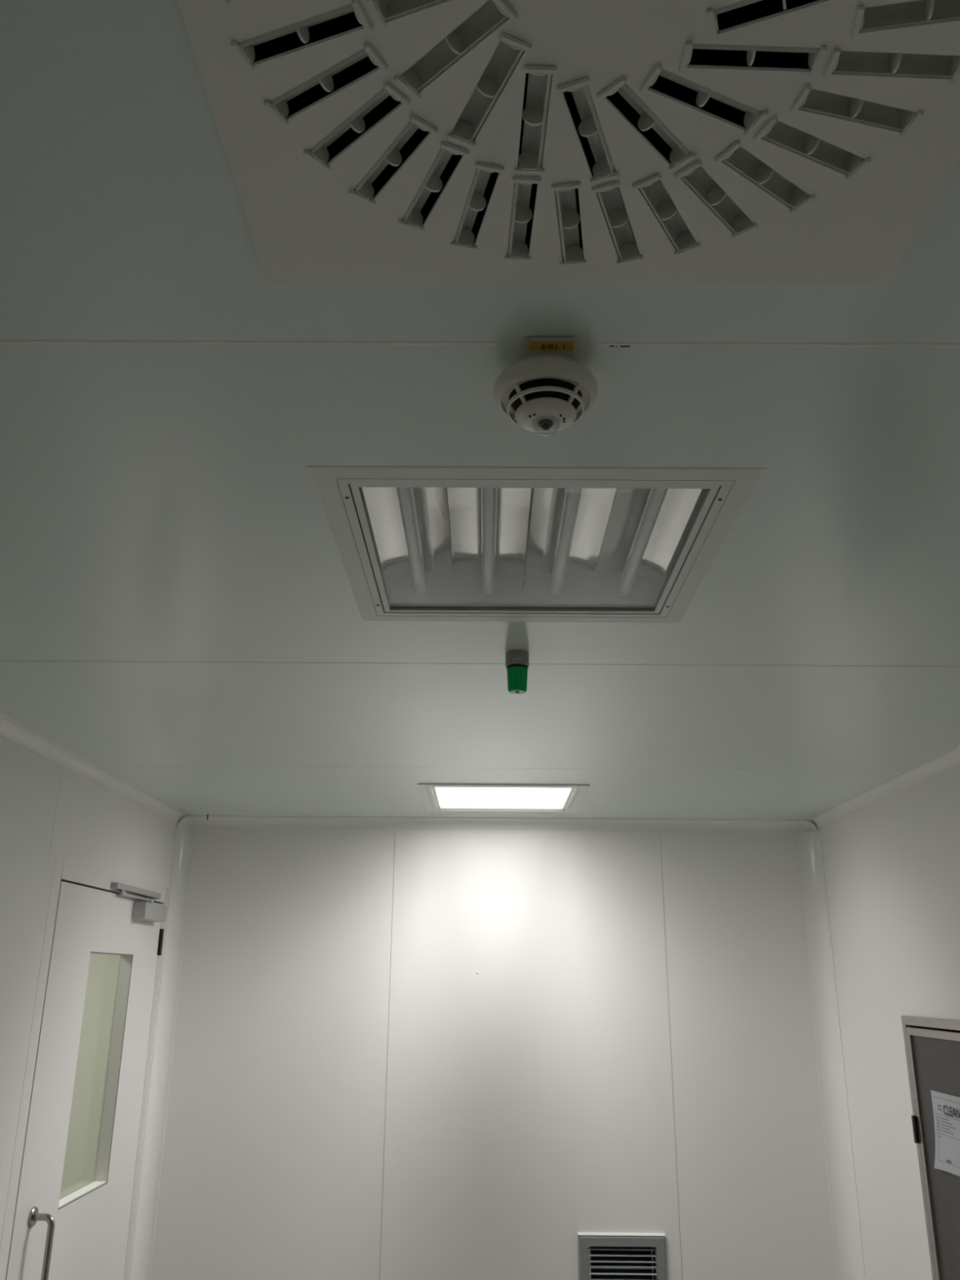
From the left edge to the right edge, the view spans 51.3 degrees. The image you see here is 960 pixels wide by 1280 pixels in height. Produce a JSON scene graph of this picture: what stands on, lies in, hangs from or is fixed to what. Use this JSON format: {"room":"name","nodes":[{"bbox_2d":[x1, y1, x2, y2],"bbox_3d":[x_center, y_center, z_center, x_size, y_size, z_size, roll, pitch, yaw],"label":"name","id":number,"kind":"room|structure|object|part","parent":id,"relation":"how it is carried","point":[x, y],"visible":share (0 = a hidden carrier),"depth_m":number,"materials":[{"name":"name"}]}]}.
{"room":"clean room","nodes":[
{"label":"clean room","id":0,"kind":"room"},
{"bbox_2d":[0,735,177,1279],"bbox_3d":[-1.313,0.980,1.063,0.060,2.467,5.830,0,-19,0],"label":"wall","id":1,"kind":"structure","parent":0,"point":[48,811],"depth_m":2.84,"materials":[{"name":"white paint"}]},
{"bbox_2d":[0,856,168,1279],"bbox_3d":[-1.268,1.854,3.176,0.126,2.167,1.134,0,-19,0],"label":"door","id":2,"kind":"structure","parent":1,"relation":"in","point":[86,1233],"depth_m":3.19,"materials":[{"name":"white"}]},
{"bbox_3d":[-1.240,1.802,2.790,0.064,0.359,0.019,0,-19,0],"label":"pull handle","id":3,"kind":"part","parent":2,"relation":"part of","materials":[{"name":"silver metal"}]},
{"bbox_3d":[-1.245,0.936,3.632,0.020,0.028,0.335,0,-19,0],"label":"closer arm","id":4,"kind":"part","parent":2,"relation":"part of","materials":[{"name":"silver metal"}]},
{"bbox_2d":[0,712,187,824],"bbox_3d":[-1.255,-0.170,1.453,0.038,0.038,5.830,0,-19,0],"label":"trim","id":5,"kind":"structure","parent":1,"relation":"attached to","point":[11,730],"depth_m":3.13,"materials":[{"name":"white plastic"}]},
{"bbox_2d":[59,953,119,1199],"bbox_3d":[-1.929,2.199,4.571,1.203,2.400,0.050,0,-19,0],"label":"window","id":6,"kind":"structure","parent":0,"point":[79,1163],"depth_m":4.61,"materials":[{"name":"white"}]},
{"bbox_2d":[0,0,959,819],"bbox_3d":[0.057,-0.209,1.459,2.780,0.060,5.950,0,-19,0],"label":"ceiling","id":7,"kind":"structure","parent":0,"point":[180,615],"depth_m":1.39,"materials":[{"name":"white paint"}]},
{"bbox_2d":[0,339,959,346],"bbox_3d":[0.054,-0.313,1.059,2.590,0.001,0.008,0,-19,0],"label":"trim","id":8,"kind":"structure","parent":7,"relation":"attached to","point":[611,344],"depth_m":1.06,"materials":[{"name":"white metal"}]},
{"bbox_2d":[417,783,590,813],"bbox_3d":[0.084,0.543,3.748,0.595,0.114,0.595,0,-19,0],"label":"ceiling light","id":9,"kind":"object","parent":7,"relation":"attached to","point":[521,798],"visible":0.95,"depth_m":3.73,"materials":[{"name":"white plastic"}]},
{"bbox_3d":[0.083,0.591,3.732,0.504,0.004,0.504,0,-19,0],"label":"frame","id":10,"kind":"part","parent":9,"relation":"part of","materials":[{"name":"white"}]},
{"bbox_2d":[505,649,528,693],"bbox_3d":[0.076,0.068,2.050,0.049,0.086,0.049,0,-19,0],"label":"lamp","id":11,"kind":"object","parent":7,"relation":"attached to","point":[517,661],"visible":1,"depth_m":2.04,"materials":[{"name":"green plastic"}]},
{"bbox_2d":[306,466,766,622],"bbox_3d":[0.076,-0.184,1.614,0.603,0.117,0.600,0,-19,0],"label":"ceiling light","id":12,"kind":"object","parent":7,"relation":"attached to","point":[472,544],"visible":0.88,"depth_m":1.61,"materials":[{"name":"white metal"}]},
{"bbox_3d":[0.077,-0.099,1.824,0.524,0.068,0.047,0,-19,0],"label":"plate","id":13,"kind":"part","parent":12,"relation":"part of","materials":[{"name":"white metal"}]},
{"bbox_3d":[0.076,-0.134,1.600,0.504,0.006,0.504,0,-19,0],"label":"frame","id":14,"kind":"part","parent":12,"relation":"part of","materials":[{"name":"white metal"}]},
{"bbox_2d":[493,352,597,436],"bbox_3d":[0.071,-0.260,1.089,0.113,0.081,0.113,0,-19,0],"label":"smoke detector","id":15,"kind":"object","parent":7,"relation":"attached to","point":[542,393],"visible":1,"depth_m":1.06,"materials":[{"name":"beige plastic"}]},
{"bbox_2d":[525,337,579,352],"bbox_3d":[0.076,-0.311,1.057,0.055,0.001,0.027,0,-19,0],"label":"label strip","id":16,"kind":"object","parent":7,"relation":"attached to","point":[534,344],"visible":1,"depth_m":1.06,"materials":[{"name":"yellow plastic"}]},
{"bbox_2d":[177,0,959,284],"bbox_3d":[0.091,-0.542,0.713,0.595,0.228,0.595,0,-19,0],"label":"ceiling vent","id":17,"kind":"object","parent":7,"relation":"in","point":[645,142],"visible":1,"depth_m":0.80,"materials":[{"name":"white metal"}]},
{"bbox_2d":[150,827,837,1279],"bbox_3d":[0.061,1.933,3.843,2.780,2.467,0.060,0,-19,0],"label":"wall","id":18,"kind":"structure","parent":0,"point":[630,1047],"depth_m":3.91,"materials":[{"name":"white paint"}]},
{"bbox_2d":[128,826,194,1279],"bbox_3d":[-1.239,1.927,3.788,0.060,2.422,0.060,0,-19,0],"label":"trim","id":19,"kind":"structure","parent":18,"relation":"attached to","point":[162,1057],"depth_m":3.90,"materials":[{"name":"white plastic"}]},
{"bbox_2d":[177,815,192,827],"bbox_3d":[-1.233,0.764,4.185,0.050,0.050,0.050,0,-19,0],"label":"trim","id":20,"kind":"structure","parent":18,"relation":"attached to","point":[187,821],"depth_m":4.19,"materials":[{"name":"white plastic"}]},
{"bbox_2d":[187,815,807,831],"bbox_3d":[0.070,0.769,4.182,2.660,0.044,0.044,0,-19,0],"label":"trim","id":21,"kind":"structure","parent":18,"relation":"attached to","point":[198,821],"depth_m":4.19,"materials":[{"name":"white plastic"}]},
{"bbox_2d":[577,1232,666,1279],"bbox_3d":[0.523,2.358,3.682,0.323,0.315,0.066,0,-19,0],"label":"air vent","id":22,"kind":"object","parent":18,"relation":"in","point":[613,1255],"visible":1,"depth_m":3.70,"materials":[{"name":"grey metal"}]},
{"bbox_3d":[0.524,2.272,3.692,0.249,0.002,0.018,0,-19,0],"label":"blade","id":23,"kind":"part","parent":22,"relation":"part of","materials":[{"name":"grey metal"}]},
{"bbox_3d":[0.524,2.253,3.698,0.249,0.002,0.018,0,-19,0],"label":"blade","id":24,"kind":"part","parent":22,"relation":"part of","materials":[{"name":"grey metal"}]},
{"bbox_3d":[0.523,2.346,3.666,0.249,0.002,0.018,0,-19,0],"label":"blade","id":25,"kind":"part","parent":22,"relation":"part of","materials":[{"name":"grey metal"}]},
{"bbox_3d":[0.523,2.309,3.679,0.249,0.011,0.015,0,-19,0],"label":"blade","id":26,"kind":"part","parent":22,"relation":"part of","materials":[{"name":"grey metal"}]},
{"bbox_3d":[0.524,2.290,3.685,0.249,0.002,0.018,0,-19,0],"label":"blade","id":27,"kind":"part","parent":22,"relation":"part of","materials":[{"name":"grey metal"}]},
{"bbox_3d":[0.523,2.328,3.673,0.249,0.002,0.018,0,-19,0],"label":"blade","id":28,"kind":"part","parent":22,"relation":"part of","materials":[{"name":"grey metal"}]},
{"bbox_2d":[802,820,817,831],"bbox_3d":[1.373,0.779,4.167,0.050,0.050,0.050,0,-19,0],"label":"trim","id":29,"kind":"structure","parent":18,"relation":"attached to","point":[807,826],"depth_m":4.17,"materials":[{"name":"white plastic"}]},
{"bbox_2d":[795,829,866,1279],"bbox_3d":[1.352,1.939,3.761,0.078,2.422,0.078,0,-19,0],"label":"trim","id":30,"kind":"structure","parent":18,"relation":"attached to","point":[849,1257],"depth_m":3.88,"materials":[{"name":"white plastic"}]},
{"bbox_2d":[817,764,959,1279],"bbox_3d":[1.407,0.995,1.044,0.060,2.467,5.830,0,-19,0],"label":"wall","id":31,"kind":"structure","parent":0,"point":[891,864],"depth_m":3.38,"materials":[{"name":"white paint"}]},
{"bbox_2d":[807,744,959,829],"bbox_3d":[1.367,-0.155,1.434,0.038,0.038,5.830,0,-19,0],"label":"trim","id":32,"kind":"structure","parent":31,"relation":"attached to","point":[949,759],"depth_m":3.34,"materials":[{"name":"white plastic"}]},
{"bbox_2d":[901,1015,959,1279],"bbox_3d":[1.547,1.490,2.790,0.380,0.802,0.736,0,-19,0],"label":"door","id":33,"kind":"structure","parent":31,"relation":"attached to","point":[931,1045],"depth_m":3.03,"materials":[{"name":"metal"}]},
{"bbox_2d":[930,1089,959,1176],"bbox_3d":[1.367,1.430,2.883,0.019,0.214,0.297,0,-19,0],"label":"notice sheet","id":34,"kind":"object","parent":33,"relation":"attached to","point":[946,1108],"visible":1,"depth_m":2.94,"materials":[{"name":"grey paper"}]},
{"bbox_2d":[936,1104,955,1137],"bbox_3d":[1.375,1.425,2.951,0.002,0.090,0.128,0,-19,0],"label":"print","id":35,"kind":"object","parent":34,"relation":"attached to","point":[945,1113],"depth_m":2.95,"materials":[{"name":"grey paper"}]}
]}

